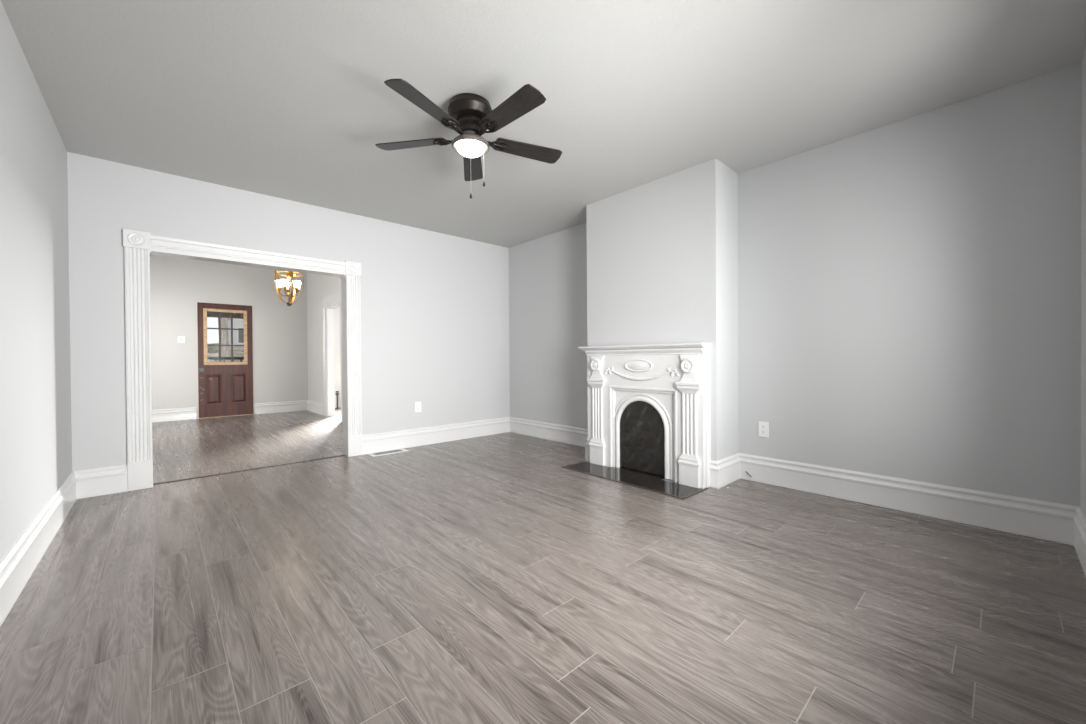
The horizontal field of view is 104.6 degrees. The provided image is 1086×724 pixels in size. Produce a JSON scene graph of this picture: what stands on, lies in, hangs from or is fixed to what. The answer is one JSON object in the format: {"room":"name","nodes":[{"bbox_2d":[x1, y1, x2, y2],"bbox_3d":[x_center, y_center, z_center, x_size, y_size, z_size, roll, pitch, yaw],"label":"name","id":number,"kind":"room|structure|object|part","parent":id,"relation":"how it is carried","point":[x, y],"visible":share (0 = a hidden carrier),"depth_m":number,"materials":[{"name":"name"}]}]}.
{"room":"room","nodes":[
{"label":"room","id":0,"kind":"room"},
{"bbox_2d":[0,0,71,561],"bbox_3d":[-1.895,-0.270,1.215,0.150,2.648,5.237,-1,1,-42],"label":"wall","id":1,"kind":"structure","parent":0,"point":[36,425],"depth_m":2.21,"materials":[{"name":"grey paint"}]},
{"bbox_2d":[0,471,76,626],"bbox_3d":[-1.872,0.945,1.339,0.026,0.214,5.087,-1,1,-42],"label":"baseboard","id":2,"kind":"structure","parent":1,"relation":"attached to","point":[18,565],"depth_m":2.10,"materials":[{"name":"white paint"}]},
{"bbox_2d":[150,255,340,418],"bbox_3d":[-5.165,-0.509,8.752,6.500,3.050,0.150,-1,1,-42],"label":"wall","id":3,"kind":"structure","parent":0,"point":[280,353],"depth_m":7.93,"materials":[{"name":"grey paint"}]},
{"bbox_2d":[152,407,196,421],"bbox_3d":[-6.835,0.933,7.108,1.486,0.214,0.026,-1,1,-42],"label":"baseboard","id":4,"kind":"structure","parent":3,"relation":"attached to","point":[160,415],"depth_m":7.40,"materials":[{"name":"white paint"}]},
{"bbox_2d":[177,336,184,342],"bbox_3d":[-6.443,-0.400,7.470,0.100,0.124,0.018,-1,1,-42],"label":"light switch","id":5,"kind":"object","parent":3,"relation":"attached to","point":[180,339],"visible":1,"depth_m":7.47,"materials":[{"name":"white plastic"}]},
{"bbox_2d":[196,302,253,418],"bbox_3d":[-6.003,-0.036,7.944,0.850,2.128,0.154,-1,1,-42],"label":"door","id":6,"kind":"structure","parent":3,"relation":"in","point":[225,389],"depth_m":7.88,"materials":[{"name":"brown wood"}]},
{"bbox_3d":[-6.115,0.507,7.790,0.233,0.555,0.027,-1,1,-42],"label":"raised panel","id":7,"kind":"part","parent":6,"relation":"part of","materials":[{"name":"brown wood"}]},
{"bbox_3d":[-6.003,1.022,7.961,0.828,0.011,0.130,-1,1,-42],"label":"sill","id":8,"kind":"part","parent":6,"relation":"part of","materials":[{"name":"brown wood"}]},
{"bbox_3d":[-5.832,0.503,8.048,0.233,0.555,0.027,-1,1,-42],"label":"raised panel","id":9,"kind":"part","parent":6,"relation":"part of","materials":[{"name":"brown wood"}]},
{"bbox_2d":[255,400,307,413],"bbox_3d":[-5.287,0.911,8.523,0.928,0.214,0.026,-1,1,-42],"label":"baseboard","id":10,"kind":"structure","parent":3,"relation":"attached to","point":[300,405],"depth_m":8.49,"materials":[{"name":"white paint"}]},
{"bbox_2d":[67,152,509,470],"bbox_3d":[-2.289,-0.495,4.517,4.729,3.050,0.170,-1,1,-42],"label":"wall","id":11,"kind":"structure","parent":0,"point":[435,305],"depth_m":4.50,"materials":[{"name":"grey paint"}]},
{"bbox_2d":[74,464,127,498],"bbox_3d":[-3.478,0.940,3.300,0.302,0.214,0.026,-1,1,-42],"label":"baseboard","id":12,"kind":"structure","parent":11,"relation":"attached to","point":[112,479],"depth_m":3.30,"materials":[{"name":"white paint"}]},
{"bbox_2d":[123,229,362,490],"bbox_3d":[-2.750,-0.024,4.079,1.860,2.120,0.239,-1,1,-42],"label":"door frame","id":13,"kind":"structure","parent":11,"relation":"attached to","point":[138,246],"depth_m":3.55,"materials":[{"name":"white paint"}]},
{"bbox_3d":[-3.318,-0.060,3.442,0.148,1.740,0.028,-1,1,-42],"label":"casing","id":14,"kind":"part","parent":13,"relation":"part of","materials":[{"name":"white paint"}]},
{"bbox_3d":[-2.067,-0.077,4.587,0.148,1.740,0.028,-1,1,-42],"label":"casing","id":15,"kind":"part","parent":13,"relation":"part of","materials":[{"name":"white paint"}]},
{"bbox_2d":[415,402,420,412],"bbox_3d":[-1.516,0.547,5.102,0.080,0.128,0.012,-1,1,-42],"label":"wall outlet","id":16,"kind":"object","parent":11,"relation":"attached to","point":[417,404],"visible":1,"depth_m":5.09,"materials":[{"name":"white plastic"}]},
{"bbox_2d":[362,417,509,454],"bbox_3d":[-1.237,0.908,5.349,2.084,0.214,0.026,-1,1,-42],"label":"baseboard","id":17,"kind":"structure","parent":11,"relation":"attached to","point":[385,441],"depth_m":5.21,"materials":[{"name":"white paint"}]},
{"bbox_2d":[307,273,340,403],"bbox_3d":[-3.264,-0.509,7.065,0.120,3.050,4.906,-1,1,-42],"label":"wall","id":18,"kind":"structure","parent":0,"point":[319,287],"depth_m":8.32,"materials":[{"name":"grey paint"}]},
{"bbox_2d":[307,400,323,415],"bbox_3d":[-4.555,0.907,8.391,0.026,0.214,1.210,-1,1,-42],"label":"baseboard","id":19,"kind":"structure","parent":18,"relation":"attached to","point":[312,406],"depth_m":8.34,"materials":[{"name":"white paint"}]},
{"bbox_2d":[322,291,342,421],"bbox_3d":[-3.702,-0.095,7.530,0.148,2.220,1.230,-1,1,-42],"label":"door frame","id":20,"kind":"structure","parent":18,"relation":"attached to","point":[327,302],"depth_m":7.83,"materials":[{"name":"white paint"}]},
{"bbox_3d":[-4.091,0.000,7.872,0.022,2.030,0.169,-1,1,-42],"label":"casing","id":21,"kind":"part","parent":20,"relation":"part of","materials":[{"name":"white paint"}]},
{"bbox_3d":[-3.396,0.001,7.112,0.022,2.030,0.169,-1,1,-42],"label":"casing","id":22,"kind":"part","parent":20,"relation":"part of","materials":[{"name":"white paint"}]},
{"bbox_2d":[0,407,1085,723],"bbox_3d":[-1.674,1.072,4.960,6.200,0.100,10.163,-1,1,-42],"label":"floor","id":23,"kind":"structure","parent":0,"point":[487,579],"depth_m":1.81,"materials":[{"name":"grey wood"}]},
{"bbox_2d":[153,455,345,484],"bbox_3d":[-2.753,1.033,4.099,1.555,0.006,0.044,-1,1,-42],"label":"threshold","id":24,"kind":"object","parent":23,"relation":"on","point":[339,455],"visible":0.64,"depth_m":3.99,"materials":[{"name":"grey wood"}]},
{"bbox_2d":[368,448,408,456],"bbox_3d":[-1.747,1.021,4.739,0.415,0.006,0.180,-1,1,-42],"label":"floor vent","id":25,"kind":"object","parent":23,"relation":"in","point":[401,449],"visible":1,"depth_m":4.73,"materials":[{"name":"white plastic"}]},
{"bbox_2d":[372,449,402,454],"bbox_3d":[-1.754,1.021,4.746,0.315,0.004,0.132,-1,1,-42],"label":"grille","id":26,"kind":"object","parent":25,"relation":"attached to","point":[395,450],"depth_m":4.74,"materials":[{"name":"grey metal"}]},
{"bbox_2d":[562,461,707,498],"bbox_3d":[0.754,1.012,3.708,0.392,0.006,1.283,-1,1,-42],"label":"hearth","id":27,"kind":"object","parent":23,"relation":"on","point":[646,481],"visible":1,"depth_m":3.61,"materials":[{"name":"stone"}]},
{"bbox_2d":[1,0,1085,247],"bbox_3d":[-0.288,-1.677,2.681,4.529,0.120,5.237,-1,1,-42],"label":"ceiling","id":28,"kind":"structure","parent":0,"point":[291,100],"depth_m":2.41,"materials":[{"name":"grey paint"}]},
{"bbox_2d":[375,79,561,198],"bbox_3d":[-0.421,-1.305,2.601,1.240,0.622,1.192,-1,1,-42],"label":"ceiling fan","id":29,"kind":"object","parent":28,"relation":"hanging from","point":[472,114],"visible":1,"depth_m":2.54,"materials":[{"name":"brown metal"}]},
{"bbox_3d":[-0.843,-1.405,2.705,0.470,0.007,0.144,0,12,10],"label":"blade","id":30,"kind":"part","parent":29,"relation":"part of","materials":[{"name":"brown wood"}]},
{"bbox_3d":[-0.642,-1.403,2.286,0.144,0.007,0.470,13,7,28],"label":"blade","id":31,"kind":"part","parent":29,"relation":"part of","materials":[{"name":"brown wood"}]},
{"bbox_3d":[-0.612,-1.398,2.664,0.182,0.016,0.094,0,12,10],"label":"blade arm","id":32,"kind":"part","parent":29,"relation":"part of","materials":[{"name":"brown metal"}]},
{"bbox_3d":[-0.532,-1.397,2.493,0.094,0.016,0.182,13,7,28],"label":"blade arm","id":33,"kind":"part","parent":29,"relation":"part of","materials":[{"name":"brown metal"}]},
{"bbox_3d":[-0.455,-1.464,2.633,0.172,0.097,0.172,-1,1,-42],"label":"motor","id":34,"kind":"part","parent":29,"relation":"part of","materials":[{"name":"brown metal"}]},
{"bbox_3d":[-0.454,-1.326,2.635,0.184,0.056,0.184,-1,1,-42],"label":"lamp shade","id":35,"kind":"part","parent":29,"relation":"part of","materials":[{"name":"white glass"}]},
{"bbox_3d":[-0.507,-1.410,3.025,0.144,0.007,0.470,-13,2,-7],"label":"blade","id":36,"kind":"part","parent":29,"relation":"part of","materials":[{"name":"brown wood"}]},
{"bbox_3d":[-0.344,-1.399,2.517,0.094,0.016,0.182,16,-11,-42],"label":"blade arm","id":37,"kind":"part","parent":29,"relation":"part of","materials":[{"name":"brown metal"}]},
{"bbox_3d":[-0.308,-1.400,2.702,0.182,0.016,0.094,-1,-11,-26],"label":"blade arm","id":38,"kind":"part","parent":29,"relation":"part of","materials":[{"name":"brown metal"}]},
{"bbox_3d":[-0.182,-1.407,2.348,0.144,0.007,0.470,16,-11,-42],"label":"blade","id":39,"kind":"part","parent":29,"relation":"part of","materials":[{"name":"brown wood"}]},
{"bbox_3d":[-0.098,-1.411,2.805,0.470,0.007,0.144,-1,-12,-26],"label":"blade","id":40,"kind":"part","parent":29,"relation":"part of","materials":[{"name":"brown wood"}]},
{"bbox_2d":[586,158,738,460],"bbox_3d":[1.083,-0.314,4.025,0.421,2.648,1.377,-1,1,-42],"label":"wall","id":41,"kind":"structure","parent":0,"point":[662,253],"depth_m":3.63,"materials":[{"name":"grey paint"}]},
{"bbox_2d":[584,438,587,458],"bbox_3d":[0.468,0.904,4.385,0.026,0.214,0.069,-1,1,-42],"label":"baseboard","id":42,"kind":"structure","parent":41,"relation":"attached to","point":[587,438],"depth_m":4.39,"materials":[{"name":"white paint"}]},
{"bbox_2d":[578,343,711,487],"bbox_3d":[0.865,0.430,3.836,0.172,1.167,1.317,-1,1,-42],"label":"fireplace mantel","id":43,"kind":"object","parent":41,"relation":"attached to","point":[675,379],"visible":0.99,"depth_m":3.62,"materials":[{"name":"white paint"}]},
{"bbox_2d":[620,401,664,476],"bbox_3d":[0.904,0.683,3.839,0.016,0.647,0.488,-1,1,-42],"label":"firebox cover","id":44,"kind":"object","parent":43,"relation":"attached to","point":[642,449],"visible":0.99,"depth_m":3.83,"materials":[{"name":"black metal"}]},
{"bbox_3d":[0.899,0.620,3.805,0.051,0.786,0.720,-1,1,-42],"label":"recess moulding","id":45,"kind":"part","parent":43,"relation":"part of","materials":[{"name":"white paint"}]},
{"bbox_3d":[0.907,0.631,3.812,0.031,0.764,0.676,-1,1,-42],"label":"recess moulding","id":46,"kind":"part","parent":43,"relation":"part of","materials":[{"name":"white paint"}]},
{"bbox_3d":[0.928,0.642,3.830,0.045,0.742,0.632,-1,1,-42],"label":"arch panel","id":47,"kind":"part","parent":43,"relation":"part of","materials":[{"name":"white paint"}]},
{"bbox_2d":[578,343,711,350],"bbox_3d":[0.861,-0.134,3.831,0.172,0.039,1.317,-1,1,-42],"label":"mantel shelf","id":48,"kind":"object","parent":43,"relation":"attached to","point":[678,346],"depth_m":3.61,"materials":[{"name":"white paint"}]},
{"bbox_3d":[0.888,-0.088,3.825,0.125,0.053,1.236,-1,1,-42],"label":"bed moulding","id":49,"kind":"part","parent":43,"relation":"part of","materials":[{"name":"white paint"}]},
{"bbox_2d":[710,460,717,488],"bbox_3d":[1.384,0.906,3.383,0.026,0.214,0.072,-1,1,-42],"label":"baseboard","id":50,"kind":"structure","parent":41,"relation":"attached to","point":[713,464],"depth_m":3.38,"materials":[{"name":"white paint"}]},
{"bbox_2d":[717,453,739,488],"bbox_3d":[1.555,0.904,3.508,0.447,0.214,0.026,-1,1,-42],"label":"baseboard","id":51,"kind":"structure","parent":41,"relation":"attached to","point":[728,467],"depth_m":3.49,"materials":[{"name":"white paint"}]},
{"bbox_2d":[509,62,1081,506],"bbox_3d":[1.280,-0.317,4.232,0.150,2.648,5.407,-1,1,-42],"label":"wall","id":52,"kind":"structure","parent":0,"point":[909,289],"depth_m":2.81,"materials":[{"name":"grey paint"}]},
{"bbox_2d":[510,417,587,446],"bbox_3d":[0.143,0.899,5.364,0.026,0.214,1.865,-1,1,-42],"label":"baseboard","id":53,"kind":"structure","parent":52,"relation":"attached to","point":[577,436],"depth_m":5.41,"materials":[{"name":"white paint"}]},
{"bbox_2d":[758,421,768,437],"bbox_3d":[1.844,0.565,3.510,0.012,0.128,0.080,-1,1,-42],"label":"wall outlet","id":54,"kind":"object","parent":52,"relation":"attached to","point":[763,427],"visible":1,"depth_m":3.51,"materials":[{"name":"white plastic"}]},
{"bbox_2d":[739,453,1077,545],"bbox_3d":[2.324,0.903,2.979,0.026,0.214,1.844,-1,1,-42],"label":"baseboard","id":55,"kind":"structure","parent":52,"relation":"attached to","point":[1050,521],"depth_m":2.76,"materials":[{"name":"white paint"}]},
{"bbox_2d":[1080,49,1085,516],"bbox_3d":[1.438,-0.290,0.815,4.229,2.648,0.150,-1,1,-42],"label":"wall","id":56,"kind":"structure","parent":0,"point":[1083,191],"depth_m":2.23,"materials":[{"name":"grey paint"}]},
{"bbox_2d":[1073,507,1085,576],"bbox_3d":[1.398,0.926,0.900,4.199,0.214,0.026,-1,1,-42],"label":"baseboard","id":57,"kind":"structure","parent":56,"relation":"attached to","point":[1079,518],"depth_m":2.14,"materials":[{"name":"white paint"}]},
{"bbox_3d":[-3.520,-2.091,6.929,6.500,0.120,5.056,-1,1,-42],"label":"ceiling","id":58,"kind":"structure","parent":0,"visible":0},
{"bbox_2d":[274,270,303,305],"bbox_3d":[-3.814,-1.431,6.293,0.390,1.186,0.390,-1,1,-42],"label":"chandelier","id":59,"kind":"object","parent":58,"relation":"hanging from","point":[284,283],"visible":0.82,"depth_m":6.25,"materials":[{"name":"gold metal"}]},
{"bbox_3d":[-3.929,-1.157,6.242,0.108,0.098,0.108,-1,1,-24],"label":"lamp shade","id":60,"kind":"part","parent":59,"relation":"part of","materials":[{"name":"white glass"}]},
{"bbox_3d":[-3.798,-1.157,6.168,0.108,0.098,0.108,0,0,-6],"label":"lamp shade","id":61,"kind":"part","parent":59,"relation":"part of","materials":[{"name":"white glass"}]},
{"bbox_3d":[-3.687,-1.159,6.270,0.108,0.098,0.108,0,0,12],"label":"lamp shade","id":62,"kind":"part","parent":59,"relation":"part of","materials":[{"name":"white glass"}]},
{"bbox_3d":[-6.955,1.117,8.290,4.100,0.130,1.580,-1,1,-42],"label":"floor","id":63,"kind":"structure","parent":0,"visible":0},
{"bbox_2d":[208,357,243,361],"bbox_3d":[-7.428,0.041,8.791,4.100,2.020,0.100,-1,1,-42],"label":"porch railing","id":64,"kind":"object","parent":63,"relation":"on","point":[209,358],"visible":0.06,"depth_m":9.19,"materials":[{"name":"grey paint"}]},
{"bbox_3d":[-7.429,-0.074,8.790,4.100,0.060,0.060,-1,1,-42],"label":"rail","id":65,"kind":"part","parent":64,"relation":"part of","materials":[{"name":"grey paint"}]},
{"label":"outside","id":66,"kind":"structure","parent":0,"visible":0},
{"bbox_2d":[208,346,243,361],"bbox_3d":[-21.326,-0.165,23.319,40.000,1.380,40.000,-1,1,-42],"label":"ground","id":67,"kind":"structure","parent":66,"point":[237,351],"depth_m":17.49,"materials":[{"name":"beige concrete"}]},
{"bbox_2d":[207,343,218,352],"bbox_3d":[-14.240,-0.496,18.155,1.199,0.694,0.940,-1,1,-42],"label":"shrub","id":68,"kind":"object","parent":67,"relation":"on","point":[211,349],"visible":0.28,"depth_m":17.85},
{"bbox_2d":[218,318,230,356],"bbox_3d":[-11.540,-3.039,14.899,3.699,6.906,4.575,-1,1,-26],"label":"bare tree","id":69,"kind":"object","parent":67,"relation":"on","point":[225,350],"visible":0.03,"depth_m":15.08,"materials":[{"name":"plant"}]},
{"bbox_2d":[228,318,243,346],"bbox_3d":[-16.195,-3.251,26.515,6.650,6.400,5.800,-1,1,-42],"label":"house","id":70,"kind":"structure","parent":67,"relation":"on","point":[238,335],"depth_m":22.80,"materials":[{"name":"grey"}]},
{"bbox_3d":[-16.251,-1.447,23.011,0.740,0.790,0.020,-1,1,-42],"label":"pane","id":71,"kind":"part","parent":70,"relation":"part of","materials":[{"name":"grey"}]},
{"bbox_3d":[-7.022,-1.318,8.326,4.100,0.100,1.730,-1,1,-42],"label":"ceiling","id":72,"kind":"structure","parent":0,"visible":0},
{"bbox_2d":[207,311,243,318],"bbox_3d":[-7.477,-1.119,8.826,4.100,0.300,0.120,-1,1,-42],"label":"beam","id":73,"kind":"structure","parent":72,"relation":"attached to","point":[209,314],"depth_m":9.21,"materials":[{"name":"grey paint"}]}
]}

